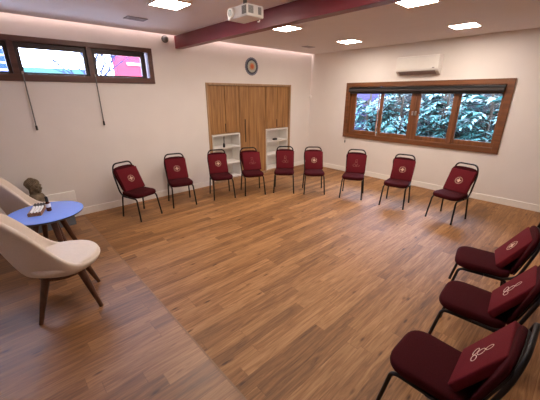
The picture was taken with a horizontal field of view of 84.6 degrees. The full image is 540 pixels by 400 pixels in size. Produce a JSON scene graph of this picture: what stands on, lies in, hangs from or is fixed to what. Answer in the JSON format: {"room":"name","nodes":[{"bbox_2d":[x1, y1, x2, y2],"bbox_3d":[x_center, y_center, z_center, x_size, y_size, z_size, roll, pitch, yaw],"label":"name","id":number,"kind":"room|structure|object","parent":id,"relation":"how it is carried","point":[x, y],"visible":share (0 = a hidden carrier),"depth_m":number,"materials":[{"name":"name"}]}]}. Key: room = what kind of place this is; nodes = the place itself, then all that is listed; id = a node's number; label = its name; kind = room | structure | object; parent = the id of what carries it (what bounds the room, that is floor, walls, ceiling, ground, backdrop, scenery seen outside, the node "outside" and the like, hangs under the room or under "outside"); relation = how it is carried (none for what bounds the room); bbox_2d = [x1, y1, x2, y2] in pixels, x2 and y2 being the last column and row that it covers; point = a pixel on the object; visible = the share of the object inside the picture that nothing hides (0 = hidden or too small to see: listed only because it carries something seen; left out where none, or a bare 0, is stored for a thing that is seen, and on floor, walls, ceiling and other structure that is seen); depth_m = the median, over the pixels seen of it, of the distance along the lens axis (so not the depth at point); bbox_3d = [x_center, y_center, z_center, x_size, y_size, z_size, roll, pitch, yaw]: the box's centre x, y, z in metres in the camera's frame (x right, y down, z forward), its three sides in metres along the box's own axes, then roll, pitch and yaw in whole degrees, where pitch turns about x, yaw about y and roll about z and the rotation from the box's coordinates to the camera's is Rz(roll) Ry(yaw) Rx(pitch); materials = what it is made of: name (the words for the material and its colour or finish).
{"room":"group meeting room","nodes":[
{"label":"group meeting room","id":0,"kind":"room"},
{"bbox_2d":[0,12,311,207],"bbox_3d":[-2.092,-1.564,5.260,8.400,3.100,0.200,-17,26,-40],"label":"wall","id":1,"kind":"structure","parent":0,"point":[71,148],"depth_m":4.88,"materials":[{"name":"paint"}]},
{"bbox_2d":[0,190,76,214],"bbox_3d":[-4.081,0.248,3.788,2.768,0.176,0.022,-17,26,-40],"label":"trim","id":2,"kind":"structure","parent":1,"relation":"attached to","point":[69,195],"depth_m":4.55,"materials":[{"name":"white paint"}]},
{"bbox_2d":[0,34,154,83],"bbox_3d":[-3.391,-1.821,3.807,3.792,0.544,0.132,-17,26,-40],"label":"window","id":3,"kind":"structure","parent":1,"relation":"in","point":[10,44],"depth_m":4.25,"materials":[{"name":"brown wood"}]},
{"bbox_2d":[21,71,37,129],"bbox_3d":[-3.253,-1.332,4.017,0.026,0.758,0.042,-17,26,-40],"label":"rod","id":4,"kind":"object","parent":3,"relation":"hanging from","point":[36,126],"visible":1,"depth_m":4.00,"materials":[{"name":"grey plastic"}]},
{"bbox_2d":[94,74,104,124],"bbox_3d":[-2.623,-1.536,4.566,0.026,0.745,0.042,-17,26,-40],"label":"rod","id":5,"kind":"object","parent":3,"relation":"hanging from","point":[94,74],"visible":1,"depth_m":4.55,"materials":[{"name":"grey plastic"}]},
{"bbox_2d":[161,35,167,42],"bbox_3d":[-1.756,-2.710,4.984,0.113,0.113,0.072,-17,26,-40],"label":"sensor","id":6,"kind":"object","parent":1,"relation":"attached to","point":[164,38],"visible":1,"depth_m":4.97,"materials":[{"name":"grey plastic"}]},
{"bbox_2d":[75,160,303,216],"bbox_3d":[-2.020,-0.132,5.689,8.400,0.116,0.014,-17,26,-40],"label":"baseboard","id":7,"kind":"structure","parent":1,"relation":"attached to","point":[95,208],"depth_m":5.40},
{"bbox_2d":[245,57,257,75],"bbox_3d":[-0.387,-2.846,6.321,0.357,0.357,0.021,-17,26,-40],"label":"plaque","id":8,"kind":"object","parent":1,"relation":"attached to","point":[251,65],"visible":1,"depth_m":6.31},
{"bbox_2d":[0,164,539,399],"bbox_3d":[0.356,0.841,3.318,8.700,0.120,8.200,-17,26,-40],"label":"floor","id":9,"kind":"structure","parent":0,"point":[311,295],"depth_m":2.88,"materials":[{"name":"laminate"}]},
{"bbox_2d":[0,177,66,240],"bbox_3d":[-2.933,0.102,3.637,0.786,1.064,0.610,-17,26,-40],"label":"armchair","id":10,"kind":"object","parent":9,"relation":"on","point":[12,199],"visible":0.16,"depth_m":3.37,"materials":[{"name":"beige fabric"}]},
{"bbox_2d":[7,201,83,241],"bbox_3d":[-2.424,0.433,3.319,0.696,0.652,0.696,-17,26,-40],"label":"side table","id":11,"kind":"object","parent":9,"relation":"on","point":[61,211],"visible":0.68,"depth_m":3.19,"materials":[{"name":"blue laminate"}]},
{"bbox_2d":[27,205,45,216],"bbox_3d":[-2.507,0.112,3.199,0.116,0.034,0.280,-9,22,-23],"label":"tray","id":12,"kind":"object","parent":11,"relation":"on","point":[44,207],"visible":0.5,"depth_m":3.10,"materials":[{"name":"beige wood"}]},
{"bbox_2d":[29,203,36,213],"bbox_3d":[-2.544,0.097,3.181,0.025,0.050,0.244,-9,22,-23],"label":"marker pen","id":13,"kind":"object","parent":12,"relation":"in","point":[35,204],"visible":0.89,"depth_m":3.18,"materials":[{"name":"white plastic"}]},
{"bbox_2d":[44,196,51,210],"bbox_3d":[-2.406,0.039,3.207,0.047,0.165,0.046,-17,26,-40],"label":"bottle","id":14,"kind":"object","parent":11,"relation":"on","point":[47,203],"visible":1,"depth_m":3.20,"materials":[{"name":"glass"}]},
{"bbox_2d":[0,213,102,324],"bbox_3d":[-1.930,0.481,2.579,0.610,1.064,0.786,18,26,40],"label":"armchair","id":15,"kind":"object","parent":9,"relation":"on","point":[32,254],"visible":1,"depth_m":2.46,"materials":[{"name":"beige fabric"}]},
{"bbox_2d":[30,240,98,277],"bbox_3d":[-1.857,0.501,2.669,0.584,0.066,0.560,18,26,40],"label":"seat cushion","id":16,"kind":"object","parent":15,"relation":"on","point":[80,254],"depth_m":2.61,"materials":[{"name":"beige fabric"}]},
{"bbox_2d":[39,216,76,232],"bbox_3d":[-3.906,0.481,3.777,2.405,0.248,0.340,-17,26,-40],"label":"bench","id":17,"kind":"object","parent":9,"relation":"on","point":[71,221],"visible":0.13,"depth_m":4.38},
{"bbox_2d":[23,178,44,201],"bbox_3d":[-3.306,-0.060,4.177,0.264,0.521,0.283,14,24,34],"label":"bust","id":18,"kind":"object","parent":17,"relation":"on","point":[34,187],"visible":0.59,"depth_m":4.10,"materials":[{"name":"brown stone"}]},
{"bbox_2d":[112,161,162,221],"bbox_3d":[-2.113,-0.164,4.703,0.579,0.844,0.422,11,22,28],"label":"chair","id":19,"kind":"object","parent":9,"relation":"on","point":[141,192],"visible":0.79,"depth_m":4.61,"materials":[{"name":"maroon woven fabric"},{"name":"black metal"}]},
{"bbox_2d":[115,166,144,191],"bbox_3d":[-2.224,-0.340,4.723,0.206,0.333,0.355,11,22,28],"label":"square cushion","id":20,"kind":"object","parent":19,"relation":"on","point":[129,178],"visible":0.99,"depth_m":4.69,"materials":[{"name":"red fabric"}]},
{"bbox_2d":[84,215,246,399],"bbox_3d":[-0.447,1.177,2.201,0.012,0.002,7.584,-17,26,-40],"label":"trim","id":21,"kind":"structure","parent":9,"relation":"on","point":[197,344],"depth_m":2.50,"materials":[{"name":"brown wood"}]},
{"bbox_2d":[164,153,196,208],"bbox_3d":[-1.610,-0.366,5.266,0.422,0.844,0.579,-11,22,-27],"label":"chair","id":22,"kind":"object","parent":9,"relation":"on","point":[180,182],"visible":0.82,"depth_m":5.21,"materials":[{"name":"maroon woven fabric"},{"name":"black metal"}]},
{"bbox_2d":[165,158,188,179],"bbox_3d":[-1.674,-0.559,5.319,0.355,0.340,0.191,-11,22,-27],"label":"square cushion","id":23,"kind":"object","parent":22,"relation":"on","point":[175,168],"visible":1,"depth_m":5.29,"materials":[{"name":"red fabric"}]},
{"bbox_2d":[207,149,235,200],"bbox_3d":[-0.941,-0.499,5.638,0.422,0.844,0.579,-8,21,-20],"label":"chair","id":24,"kind":"object","parent":9,"relation":"on","point":[225,175],"visible":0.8,"depth_m":5.55,"materials":[{"name":"maroon woven fabric"},{"name":"black metal"}]},
{"bbox_2d":[207,154,227,173],"bbox_3d":[-0.999,-0.696,5.695,0.355,0.342,0.185,-8,21,-20],"label":"square cushion","id":25,"kind":"object","parent":24,"relation":"on","point":[217,163],"visible":1,"depth_m":5.67,"materials":[{"name":"red fabric"}]},
{"bbox_2d":[205,82,290,184],"bbox_3d":[-0.570,-1.638,7.016,2.395,2.057,0.612,-17,26,-40],"label":"wardrobe","id":26,"kind":"object","parent":9,"relation":"on","point":[249,110],"visible":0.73,"depth_m":6.65,"materials":[{"name":"brown wood"}]},
{"bbox_2d":[212,132,240,181],"bbox_3d":[-1.036,-0.985,6.624,0.720,0.988,0.320,-17,26,-40],"label":"shelf unit","id":27,"kind":"object","parent":26,"relation":"in","point":[232,147],"visible":0.41,"depth_m":6.75,"materials":[{"name":"white laminate"}]},
{"bbox_2d":[266,127,287,169],"bbox_3d":[0.079,-1.338,7.597,0.733,0.996,0.320,-17,26,-40],"label":"shelf unit","id":28,"kind":"object","parent":26,"relation":"in","point":[281,134],"visible":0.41,"depth_m":7.70,"materials":[{"name":"white laminate"}]},
{"bbox_2d":[239,147,265,195],"bbox_3d":[-0.360,-0.576,5.852,0.422,0.844,0.579,-6,20,-15],"label":"chair","id":29,"kind":"object","parent":9,"relation":"on","point":[245,173],"visible":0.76,"depth_m":5.78,"materials":[{"name":"red fabric"}]},
{"bbox_2d":[242,152,261,169],"bbox_3d":[-0.363,-0.776,5.925,0.355,0.340,0.191,-6,20,-15],"label":"square cushion","id":30,"kind":"object","parent":29,"relation":"on","point":[251,160],"visible":0.99,"depth_m":5.90,"materials":[{"name":"red fabric"}]},
{"bbox_2d":[273,146,293,193],"bbox_3d":[0.290,-0.622,5.982,0.422,0.844,0.579,1,20,4],"label":"chair","id":31,"kind":"object","parent":9,"relation":"on","point":[278,171],"visible":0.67,"depth_m":5.84,"materials":[{"name":"red fabric"}]},
{"bbox_2d":[276,151,293,168],"bbox_3d":[0.311,-0.822,6.049,0.355,0.342,0.185,1,20,4],"label":"square cushion","id":32,"kind":"object","parent":31,"relation":"on","point":[285,159],"visible":1,"depth_m":6.03,"materials":[{"name":"red fabric"}]},
{"bbox_2d":[302,146,324,194],"bbox_3d":[0.873,-0.598,5.915,0.422,0.844,0.579,1,20,2],"label":"chair","id":33,"kind":"object","parent":9,"relation":"on","point":[307,172],"visible":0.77,"depth_m":5.79,"materials":[{"name":"red fabric"}]},
{"bbox_2d":[305,151,322,168],"bbox_3d":[0.888,-0.799,5.983,0.355,0.342,0.185,1,20,2],"label":"square cushion","id":34,"kind":"object","parent":33,"relation":"on","point":[313,160],"visible":0.99,"depth_m":5.96,"materials":[{"name":"red fabric"}]},
{"bbox_2d":[339,149,365,199],"bbox_3d":[1.595,-0.503,5.649,0.422,0.844,0.579,7,21,19],"label":"chair","id":35,"kind":"object","parent":9,"relation":"on","point":[347,175],"visible":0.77,"depth_m":5.56,"materials":[{"name":"red fabric"}]},
{"bbox_2d":[346,154,366,173],"bbox_3d":[1.661,-0.697,5.703,0.355,0.340,0.191,7,21,19],"label":"square cushion","id":36,"kind":"object","parent":35,"relation":"on","point":[356,163],"visible":0.98,"depth_m":5.68,"materials":[{"name":"red fabric"}]},
{"bbox_2d":[378,154,415,209],"bbox_3d":[2.254,-0.345,5.207,0.422,0.844,0.579,14,24,34],"label":"chair","id":37,"kind":"object","parent":9,"relation":"on","point":[390,182],"visible":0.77,"depth_m":5.16,"materials":[{"name":"red fabric"}]},
{"bbox_2d":[390,159,415,181],"bbox_3d":[2.345,-0.530,5.237,0.355,0.340,0.191,14,24,34],"label":"square cushion","id":38,"kind":"object","parent":37,"relation":"on","point":[401,169],"visible":1,"depth_m":5.21,"materials":[{"name":"red fabric"}]},
{"bbox_2d":[425,162,478,224],"bbox_3d":[2.832,-0.126,4.597,0.579,0.844,0.422,-12,23,-30],"label":"chair","id":39,"kind":"object","parent":9,"relation":"on","point":[446,194],"visible":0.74,"depth_m":4.52,"materials":[{"name":"red fabric"}]},
{"bbox_2d":[443,168,476,194],"bbox_3d":[2.940,-0.297,4.602,0.206,0.333,0.355,-12,23,-30],"label":"square cushion","id":40,"kind":"object","parent":39,"relation":"on","point":[458,180],"visible":1,"depth_m":4.57,"materials":[{"name":"red fabric"}]},
{"bbox_2d":[376,322,539,399],"bbox_3d":[0.984,0.929,1.648,0.422,0.844,0.579,-17,26,-40],"label":"chair","id":41,"kind":"object","parent":9,"relation":"on","point":[426,363],"visible":0.75,"depth_m":1.58,"materials":[{"name":"red fabric"}]},
{"bbox_2d":[448,321,520,391],"bbox_3d":[1.118,0.806,1.534,0.216,0.357,0.382,18,26,41],"label":"square cushion","id":42,"kind":"object","parent":41,"relation":"on","point":[478,361],"visible":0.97,"depth_m":1.48,"materials":[{"name":"red fabric"}]},
{"bbox_2d":[428,265,539,334],"bbox_3d":[1.563,0.745,2.161,0.579,0.844,0.422,18,26,40],"label":"chair","id":43,"kind":"object","parent":9,"relation":"on","point":[465,301],"visible":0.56,"depth_m":2.10,"materials":[{"name":"red fabric"}]},
{"bbox_2d":[488,265,537,317],"bbox_3d":[1.690,0.627,2.045,0.226,0.347,0.377,16,25,38],"label":"square cushion","id":44,"kind":"object","parent":43,"relation":"on","point":[513,292],"visible":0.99,"depth_m":1.99,"materials":[{"name":"red fabric"}]},
{"bbox_2d":[448,223,539,285],"bbox_3d":[2.019,0.547,2.714,0.579,0.844,0.422,14,24,34],"label":"chair","id":45,"kind":"object","parent":9,"relation":"on","point":[473,260],"visible":0.75,"depth_m":2.60,"materials":[{"name":"red fabric"}]},
{"bbox_2d":[495,227,531,268],"bbox_3d":[2.164,0.420,2.622,0.226,0.338,0.368,13,23,32],"label":"square cushion","id":46,"kind":"object","parent":45,"relation":"on","point":[515,247],"visible":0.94,"depth_m":2.57,"materials":[{"name":"red fabric"}]},
{"bbox_2d":[0,0,539,53],"bbox_3d":[0.582,-1.762,2.129,8.400,0.012,7.538,-17,26,-40],"label":"ceiling","id":47,"kind":"structure","parent":0,"point":[393,23],"depth_m":3.91,"materials":[{"name":"paint"}]},
{"bbox_2d":[123,16,147,21],"bbox_3d":[-1.767,-2.384,3.899,0.260,0.010,0.160,-17,26,-40],"label":"ceiling vent","id":48,"kind":"object","parent":47,"relation":"in","point":[126,17],"visible":1,"depth_m":3.88,"materials":[{"name":"grey metal"}]},
{"bbox_2d":[126,17,144,20],"bbox_3d":[-1.767,-2.385,3.899,0.230,0.006,0.124,-17,26,-40],"label":"grille","id":49,"kind":"object","parent":48,"relation":"attached to","point":[130,18],"depth_m":3.88,"materials":[{"name":"grey metal"}]},
{"bbox_2d":[147,0,191,9],"bbox_3d":[-1.101,-2.151,3.252,0.352,0.012,0.352,-17,26,-40],"label":"recessed light","id":50,"kind":"object","parent":47,"relation":"in","point":[169,4],"visible":1,"depth_m":3.26,"materials":[{"name":"white plastic"}]},
{"bbox_2d":[227,0,262,23],"bbox_3d":[-0.253,-1.905,2.945,0.235,0.269,0.321,-17,26,-40],"label":"projector","id":51,"kind":"object","parent":47,"relation":"hanging from","point":[246,12],"visible":1,"depth_m":2.89,"materials":[{"name":"white plastic"}]},
{"bbox_2d":[242,4,245,13],"bbox_3d":[-0.248,-1.812,2.817,0.004,0.069,0.066,-17,26,-40],"label":"vent","id":52,"kind":"object","parent":51,"relation":"attached to","point":[243,5],"depth_m":2.81,"materials":[{"name":"grey plastic"}]},
{"bbox_2d":[248,5,252,12],"bbox_3d":[-0.182,-1.814,2.817,0.059,0.064,0.004,-17,26,-40],"label":"vent","id":53,"kind":"object","parent":51,"relation":"attached to","point":[250,7],"depth_m":2.81,"materials":[{"name":"grey plastic"}]},
{"bbox_2d":[273,25,301,31],"bbox_3d":[0.238,-2.584,4.461,0.352,0.012,0.352,-17,26,-40],"label":"recessed light","id":54,"kind":"object","parent":47,"relation":"in","point":[287,28],"visible":0.59,"depth_m":4.46,"materials":[{"name":"white plastic"}]},
{"bbox_2d":[174,0,404,48],"bbox_3d":[0.981,-1.805,2.552,0.128,0.192,7.600,-17,26,-40],"label":"beam","id":55,"kind":"structure","parent":47,"relation":"attached to","point":[298,11],"depth_m":3.37,"materials":[{"name":"red paint"}]},
{"bbox_2d":[336,39,362,43],"bbox_3d":[1.496,-2.989,5.592,0.352,0.012,0.352,-17,26,-40],"label":"recessed light","id":56,"kind":"object","parent":47,"relation":"in","point":[348,41],"visible":1,"depth_m":5.56,"materials":[{"name":"white plastic"}]},
{"bbox_2d":[340,40,359,43],"bbox_3d":[1.496,-2.989,5.592,0.328,0.009,0.328,-17,26,-40],"label":"diffuser","id":57,"kind":"object","parent":56,"relation":"attached to","point":[342,41],"depth_m":5.56,"materials":[{"name":"white plastic"}]},
{"bbox_2d":[396,0,440,7],"bbox_3d":[1.563,-2.118,3.158,0.352,0.012,0.352,-17,26,-40],"label":"recessed light","id":58,"kind":"object","parent":47,"relation":"in","point":[407,3],"visible":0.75,"depth_m":3.19,"materials":[{"name":"white plastic"}]},
{"bbox_2d":[447,21,482,29],"bbox_3d":[2.829,-2.527,4.303,0.352,0.012,0.352,-17,26,-40],"label":"recessed light","id":59,"kind":"object","parent":47,"relation":"in","point":[469,24],"visible":1,"depth_m":4.26,"materials":[{"name":"white plastic"}]},
{"bbox_2d":[449,23,479,28],"bbox_3d":[2.829,-2.528,4.303,0.328,0.009,0.328,-17,26,-40],"label":"diffuser","id":60,"kind":"object","parent":59,"relation":"attached to","point":[463,25],"depth_m":4.27,"materials":[{"name":"white plastic"}]},
{"bbox_2d":[308,28,539,204],"bbox_3d":[3.644,-1.611,5.391,0.200,3.100,7.800,-17,26,-40],"label":"wall","id":61,"kind":"structure","parent":0,"point":[513,173],"depth_m":5.42,"materials":[{"name":"paint"}]},
{"bbox_2d":[396,54,443,75],"bbox_3d":[2.833,-2.572,5.667,0.196,0.325,0.788,-17,26,-40],"label":"air conditioner","id":62,"kind":"object","parent":61,"relation":"attached to","point":[425,64],"visible":1,"depth_m":5.58,"materials":[{"name":"white plastic"}]},
{"bbox_2d":[343,78,516,154],"bbox_3d":[2.923,-1.777,6.081,0.158,1.233,3.160,-17,26,-40],"label":"window","id":63,"kind":"structure","parent":61,"relation":"in","point":[449,142],"depth_m":5.83,"materials":[{"name":"brown wood"}]},
{"bbox_2d":[344,85,506,142],"bbox_3d":[2.831,-1.643,6.059,0.064,1.265,2.975,-17,26,-40],"label":"roller blind","id":64,"kind":"object","parent":63,"relation":"attached to","point":[473,89],"visible":1,"depth_m":5.61,"materials":[{"name":"fabric"}]},
{"bbox_2d":[323,162,539,211],"bbox_3d":[3.639,-0.155,5.752,0.014,0.116,7.586,-17,26,-40],"label":"baseboard","id":65,"kind":"structure","parent":61,"relation":"attached to","point":[523,205],"depth_m":5.53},
{"label":"outside","id":66,"kind":"structure","parent":0,"visible":0},
{"bbox_3d":[1.054,-0.745,8.509,80.000,0.370,80.000,-17,26,-40],"label":"ground","id":67,"kind":"structure","parent":66,"visible":0},
{"bbox_2d":[0,47,7,70],"bbox_3d":[-9.768,-3.602,9.116,3.220,4.600,3.030,-17,26,-40],"label":"building","id":68,"kind":"structure","parent":67,"relation":"on","point":[3,67],"depth_m":8.68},
{"bbox_2d":[23,67,83,73],"bbox_3d":[-10.623,-4.896,15.003,3.180,3.070,3.100,-17,26,-40],"label":"building","id":69,"kind":"structure","parent":67,"relation":"on","point":[26,69],"depth_m":13.21,"materials":[{"name":"teal"}]},
{"bbox_2d":[43,50,135,74],"bbox_3d":[-5.098,-2.988,9.021,2.502,3.511,1.122,-17,26,-40],"label":"bare tree","id":70,"kind":"object","parent":67,"relation":"on","point":[102,56],"visible":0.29,"depth_m":8.57,"materials":[{"name":"grey plant"}]},
{"bbox_2d":[112,56,141,75],"bbox_3d":[-4.083,-4.588,12.467,4.300,4.200,0.450,-17,26,-40],"label":"building","id":71,"kind":"structure","parent":67,"relation":"on","point":[131,67],"depth_m":10.95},
{"bbox_2d":[354,94,388,130],"bbox_3d":[2.010,-3.445,10.861,0.150,3.130,4.720,-17,26,-40],"label":"building","id":72,"kind":"structure","parent":67,"relation":"on","point":[366,97],"depth_m":9.59,"materials":[{"name":"purple"}]},
{"bbox_2d":[385,94,502,140],"bbox_3d":[4.567,-2.896,9.028,0.200,3.330,15.000,-17,26,-40],"label":"wall","id":73,"kind":"structure","parent":67,"relation":"on","point":[409,96],"depth_m":8.40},
{"bbox_3d":[4.668,-0.985,8.363,4.780,0.180,13.000,-17,26,-40],"label":"garden bed","id":74,"kind":"object","parent":67,"relation":"on","visible":0},
{"bbox_2d":[355,99,392,131],"bbox_3d":[2.709,-1.888,8.361,1.336,1.804,1.389,-17,26,-40],"label":"shrub","id":75,"kind":"object","parent":74,"relation":"on","point":[366,111],"visible":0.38,"depth_m":8.10,"materials":[{"name":"green plant"}]},
{"bbox_2d":[355,94,397,131],"bbox_3d":[2.996,-2.274,9.096,1.847,2.252,1.907,-17,26,-40],"label":"shrub","id":76,"kind":"object","parent":74,"relation":"on","point":[359,98],"visible":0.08,"depth_m":8.79,"materials":[{"name":"green plant"}]},
{"bbox_2d":[362,94,429,135],"bbox_3d":[3.566,-2.023,8.318,1.926,1.995,1.920,-17,26,-40],"label":"shrub","id":77,"kind":"object","parent":74,"relation":"on","point":[399,96],"visible":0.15,"depth_m":8.09,"materials":[{"name":"green plant"}]},
{"bbox_2d":[371,94,435,135],"bbox_3d":[3.277,-1.681,7.534,1.531,1.981,1.529,-17,26,-40],"label":"shrub","id":78,"kind":"object","parent":74,"relation":"on","point":[394,129],"visible":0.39,"depth_m":7.31,"materials":[{"name":"green plant"}]},
{"bbox_2d":[416,94,476,139],"bbox_3d":[4.337,-1.735,7.584,1.682,2.145,1.833,18,26,40],"label":"shrub","id":79,"kind":"object","parent":74,"relation":"on","point":[439,107],"visible":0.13,"depth_m":7.11,"materials":[{"name":"green plant"}]},
{"bbox_2d":[416,94,485,138],"bbox_3d":[3.982,-1.500,6.850,1.564,1.863,1.586,-17,26,-40],"label":"shrub","id":80,"kind":"object","parent":74,"relation":"on","point":[439,133],"visible":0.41,"depth_m":6.62,"materials":[{"name":"green plant"}]},
{"bbox_2d":[444,94,502,141],"bbox_3d":[4.976,-1.423,6.837,1.865,2.130,1.796,-17,26,-40],"label":"shrub","id":81,"kind":"object","parent":74,"relation":"on","point":[494,96],"visible":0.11,"depth_m":6.59,"materials":[{"name":"green plant"}]},
{"bbox_2d":[446,95,501,142],"bbox_3d":[4.507,-1.191,6.184,1.672,1.928,1.627,-17,26,-40],"label":"shrub","id":82,"kind":"object","parent":74,"relation":"on","point":[491,111],"visible":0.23,"depth_m":6.09,"materials":[{"name":"green plant"}]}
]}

